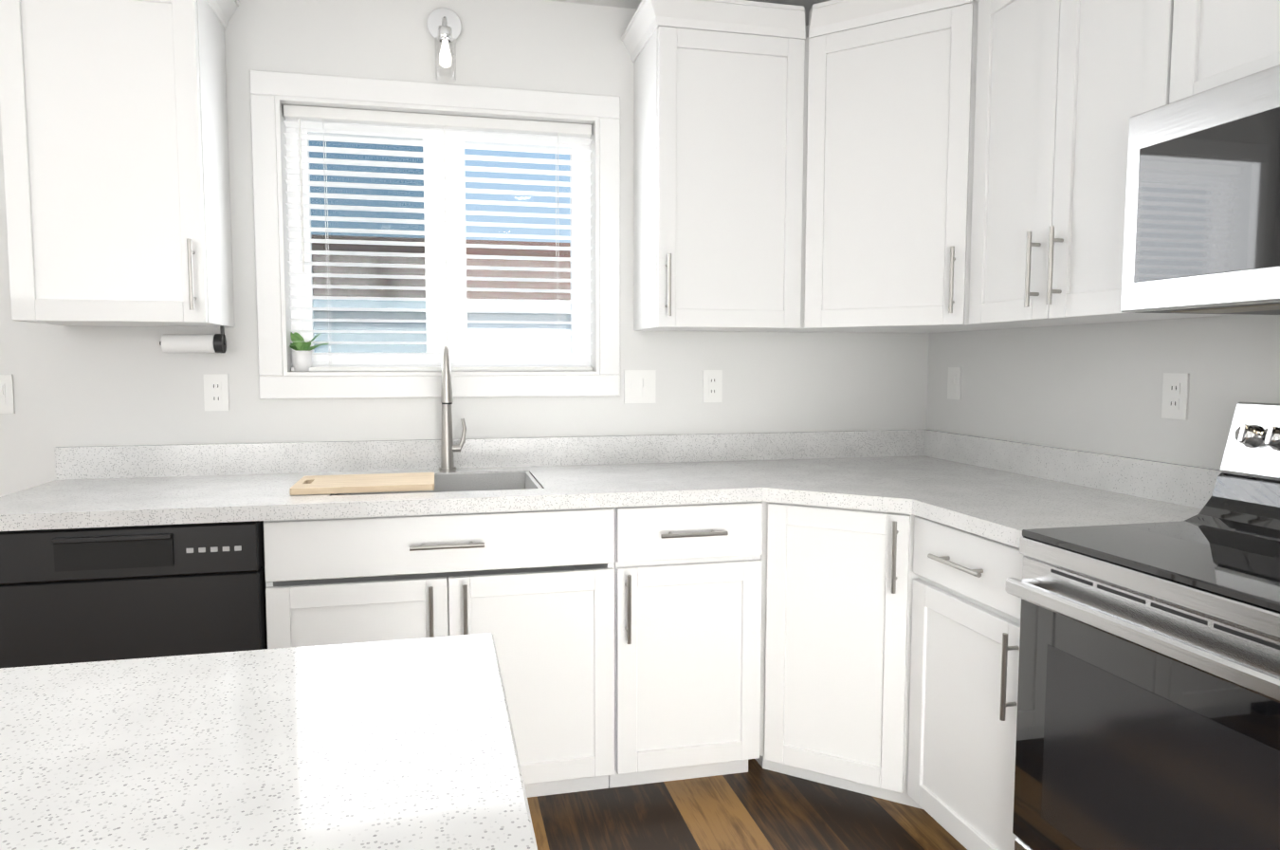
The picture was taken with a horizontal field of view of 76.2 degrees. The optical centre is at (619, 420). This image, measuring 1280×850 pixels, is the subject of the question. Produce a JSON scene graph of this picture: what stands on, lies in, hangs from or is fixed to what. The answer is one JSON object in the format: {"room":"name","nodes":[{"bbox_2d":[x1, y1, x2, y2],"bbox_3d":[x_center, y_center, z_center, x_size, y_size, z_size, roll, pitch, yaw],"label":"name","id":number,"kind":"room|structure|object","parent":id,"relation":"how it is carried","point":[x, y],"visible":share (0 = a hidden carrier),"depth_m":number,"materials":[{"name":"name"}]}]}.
{"room":"kitchen","nodes":[
{"label":"kitchen","id":0,"kind":"room"},
{"bbox_2d":[0,632,537,849],"bbox_3d":[-0.393,0.446,-0.029,0.930,0.160,2.121,-1,4,-13],"label":"countertop","id":1,"kind":"structure","parent":0,"point":[400,744],"depth_m":0.76,"materials":[{"name":"white stone"}]},
{"bbox_2d":[0,0,929,496],"bbox_3d":[-1.772,-0.159,2.591,6.060,2.500,0.150,-1,4,-13],"label":"wall","id":2,"kind":"structure","parent":0,"point":[99,385],"depth_m":2.72,"materials":[{"name":"white paint"}]},
{"bbox_2d":[0,374,15,413],"bbox_3d":[-1.891,-0.081,2.487,0.072,0.118,0.010,-1,4,-13],"label":"light switch","id":3,"kind":"object","parent":2,"relation":"attached to","point":[7,400],"visible":1,"depth_m":2.49,"materials":[{"name":"white plastic"}]},
{"bbox_2d":[0,0,239,327],"bbox_3d":[-1.437,-0.789,2.354,0.582,1.010,0.366,-1,4,-13],"label":"upper cabinet","id":4,"kind":"object","parent":2,"relation":"attached to","point":[114,126],"visible":1,"depth_m":2.24,"materials":[{"name":"white wood"}]},
{"bbox_2d":[159,325,226,352],"bbox_3d":[-1.312,-0.251,2.509,0.185,0.084,0.058,-1,4,-13],"label":"paper towel holder","id":5,"kind":"object","parent":4,"relation":"attached to","point":[192,343],"visible":1,"depth_m":2.49,"materials":[{"name":"white paper"}]},
{"bbox_2d":[203,373,229,410],"bbox_3d":[-1.296,-0.091,2.622,0.072,0.118,0.008,-1,4,-13],"label":"electrical outlet","id":6,"kind":"object","parent":2,"relation":"attached to","point":[215,392],"visible":1,"depth_m":2.62,"materials":[{"name":"white plastic"}]},
{"bbox_2d":[249,70,620,399],"bbox_3d":[-0.600,-0.603,2.811,1.196,1.037,0.163,-1,4,-13],"label":"kitchen window","id":7,"kind":"structure","parent":2,"relation":"in","point":[429,348],"depth_m":2.79,"materials":[{"name":"white plastic"}]},
{"bbox_2d":[289,331,328,371],"bbox_3d":[-1.060,-0.233,2.720,0.168,0.138,0.078,-1,4,-13],"label":"potted plant","id":8,"kind":"object","parent":7,"relation":"on","point":[301,355],"depth_m":2.70,"materials":[{"name":"green"}]},
{"bbox_2d":[283,104,592,371],"bbox_3d":[-0.595,-0.601,2.790,1.014,0.861,0.061,-1,4,-13],"label":"window blinds","id":9,"kind":"object","parent":7,"relation":"attached to","point":[299,113],"visible":0.83,"depth_m":2.78,"materials":[{"name":"white plastic"}]},
{"bbox_2d":[427,7,461,82],"bbox_3d":[-0.566,-1.228,2.644,0.110,0.255,0.123,-1,4,-13],"label":"light","id":10,"kind":"object","parent":2,"relation":"attached to","point":[444,26],"visible":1,"depth_m":2.64,"materials":[{"name":"silver metal"}]},
{"bbox_2d":[623,369,656,402],"bbox_3d":[0.073,-0.123,2.926,0.115,0.118,0.010,-1,4,-13],"label":"light switch","id":11,"kind":"object","parent":2,"relation":"attached to","point":[639,386],"visible":1,"depth_m":2.92,"materials":[{"name":"white plastic"}]},
{"bbox_2d":[702,369,722,402],"bbox_3d":[0.340,-0.128,2.987,0.072,0.118,0.008,-1,4,-13],"label":"electrical outlet","id":12,"kind":"object","parent":2,"relation":"attached to","point":[712,385],"visible":1,"depth_m":2.98,"materials":[{"name":"white plastic"}]},
{"bbox_2d":[621,0,805,331],"bbox_3d":[0.309,-0.817,2.744,0.540,1.010,0.366,-1,4,-13],"label":"upper cabinet","id":13,"kind":"object","parent":2,"relation":"attached to","point":[719,98],"visible":1,"depth_m":2.62,"materials":[{"name":"white wood"}]},
{"bbox_2d":[765,0,1051,332],"bbox_3d":[0.938,-0.815,2.719,0.692,1.010,0.692,-1,4,-13],"label":"upper cabinet","id":14,"kind":"object","parent":2,"relation":"attached to","point":[888,113],"visible":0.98,"depth_m":2.53,"materials":[{"name":"white wood"}]},
{"bbox_2d":[527,758,967,849],"bbox_3d":[-1.110,1.350,-0.259,6.360,0.100,6.200,-1,4,-13],"label":"floor","id":15,"kind":"structure","parent":0,"point":[757,806],"depth_m":2.29,"materials":[{"name":"brown wood"}]},
{"bbox_2d":[0,520,267,668],"bbox_3d":[-1.310,0.676,2.328,0.663,0.871,0.622,-1,4,-13],"label":"dishwasher","id":16,"kind":"object","parent":15,"relation":"on","point":[88,594],"visible":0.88,"depth_m":2.03,"materials":[{"name":"black plastic"}]},
{"bbox_2d":[263,506,614,797],"bbox_3d":[-0.529,0.661,2.513,0.930,0.875,0.658,-1,4,-13],"label":"base cabinet","id":17,"kind":"object","parent":15,"relation":"on","point":[532,592],"visible":0.6,"depth_m":2.25,"materials":[{"name":"white wood"}]},
{"bbox_2d":[608,500,762,787],"bbox_3d":[0.143,0.650,2.663,0.442,0.875,0.658,-1,4,-13],"label":"base cabinet","id":18,"kind":"object","parent":15,"relation":"on","point":[687,598],"visible":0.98,"depth_m":2.38,"materials":[{"name":"white wood"}]},
{"bbox_2d":[755,500,922,808],"bbox_3d":[0.844,0.648,2.694,0.932,0.875,0.904,-1,4,-13],"label":"base cabinet","id":19,"kind":"object","parent":15,"relation":"on","point":[836,622],"visible":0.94,"depth_m":2.33,"materials":[{"name":"white wood"}]},
{"bbox_2d":[0,429,1221,548],"bbox_3d":[0.030,0.224,1.516,3.021,0.140,2.782,-1,4,-13],"label":"countertop","id":20,"kind":"structure","parent":19,"relation":"on","point":[1006,491],"depth_m":2.45,"materials":[{"name":"white stone"}]},
{"bbox_2d":[330,471,542,495],"bbox_3d":[-0.548,0.293,2.488,0.584,0.212,0.394,-1,4,-13],"label":"sink","id":21,"kind":"object","parent":20,"relation":"in","point":[484,481],"visible":0.06,"depth_m":2.68,"materials":[{"name":"metal"}]},
{"bbox_2d":[289,472,434,494],"bbox_3d":[-0.740,0.181,2.391,0.385,0.018,0.260,-1,4,-13],"label":"cutting board","id":22,"kind":"object","parent":21,"relation":"on","point":[360,483],"visible":1,"depth_m":2.32,"materials":[{"name":"brown wood"}]},
{"bbox_2d":[438,340,466,472],"bbox_3d":[-0.543,-0.044,2.650,0.092,0.432,0.175,-1,4,-13],"label":"gooseneck faucet","id":23,"kind":"object","parent":20,"relation":"on","point":[448,448],"visible":1,"depth_m":2.69,"materials":[{"name":"silver metal"}]},
{"bbox_2d":[907,515,1023,849],"bbox_3d":[1.123,0.693,2.074,0.658,0.875,0.444,-1,4,-13],"label":"base cabinet","id":24,"kind":"object","parent":15,"relation":"on","point":[965,627],"visible":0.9,"depth_m":2.00,"materials":[{"name":"white wood"}]},
{"bbox_2d":[1005,401,1279,849],"bbox_3d":[1.226,0.579,1.467,0.704,1.189,0.756,-1,4,-13],"label":"range","id":25,"kind":"object","parent":15,"relation":"on","point":[1148,704],"visible":1,"depth_m":1.49,"materials":[{"name":"silver metal"}]},
{"bbox_2d":[547,0,975,25],"bbox_3d":[-1.110,-1.243,-0.446,6.360,0.100,6.200,-1,4,-13],"label":"ceiling","id":26,"kind":"structure","parent":0,"point":[807,5],"depth_m":2.78,"materials":[{"name":"white paint"}]},
{"bbox_2d":[926,313,1279,469],"bbox_3d":[1.919,0.004,0.325,0.150,2.500,6.200,-1,4,-13],"label":"wall","id":27,"kind":"structure","parent":0,"point":[1097,388],"depth_m":2.32,"materials":[{"name":"white paint"}]},
{"bbox_2d":[947,366,961,399],"bbox_3d":[1.233,-0.139,3.014,0.010,0.118,0.072,-1,4,-13],"label":"light switch","id":28,"kind":"object","parent":27,"relation":"attached to","point":[954,380],"visible":1,"depth_m":3.01,"materials":[{"name":"white plastic"}]},
{"bbox_2d":[969,0,1244,325],"bbox_3d":[1.242,-0.771,2.106,0.366,1.010,0.656,-1,4,-13],"label":"upper cabinet","id":29,"kind":"object","parent":27,"relation":"attached to","point":[1066,90],"visible":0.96,"depth_m":2.07,"materials":[{"name":"white wood"}]},
{"bbox_2d":[1161,372,1189,420],"bbox_3d":[1.437,-0.064,2.112,0.008,0.118,0.072,-1,4,-13],"label":"electrical outlet","id":30,"kind":"object","parent":27,"relation":"attached to","point":[1175,394],"visible":1,"depth_m":2.11,"materials":[{"name":"white plastic"}]},
{"bbox_2d":[1169,0,1279,103],"bbox_3d":[1.398,-0.925,1.398,0.366,0.600,0.764,-1,4,-13],"label":"upper cabinet","id":31,"kind":"object","parent":27,"relation":"attached to","point":[1216,43],"visible":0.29,"depth_m":1.65,"materials":[{"name":"white wood"}]},
{"bbox_2d":[1120,64,1279,314],"bbox_3d":[1.343,-0.415,1.422,0.478,0.415,0.758,-1,4,-13],"label":"over-the-range microwave","id":32,"kind":"object","parent":31,"relation":"attached to","point":[1202,221],"visible":1,"depth_m":1.56,"materials":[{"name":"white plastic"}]},
{"label":"outside","id":33,"kind":"structure","parent":0,"visible":0},
{"bbox_3d":[-9.630,0.160,45.415,120.000,0.300,86.500,-1,4,-13],"label":"ground","id":34,"kind":"structure","parent":33,"visible":0},
{"bbox_2d":[310,234,570,361],"bbox_3d":[-0.692,-1.032,18.574,12.830,5.940,5.570,-1,4,-13],"label":"house","id":35,"kind":"structure","parent":34,"relation":"on","point":[498,327],"depth_m":15.71,"materials":[{"name":"white plastic"}]}
]}

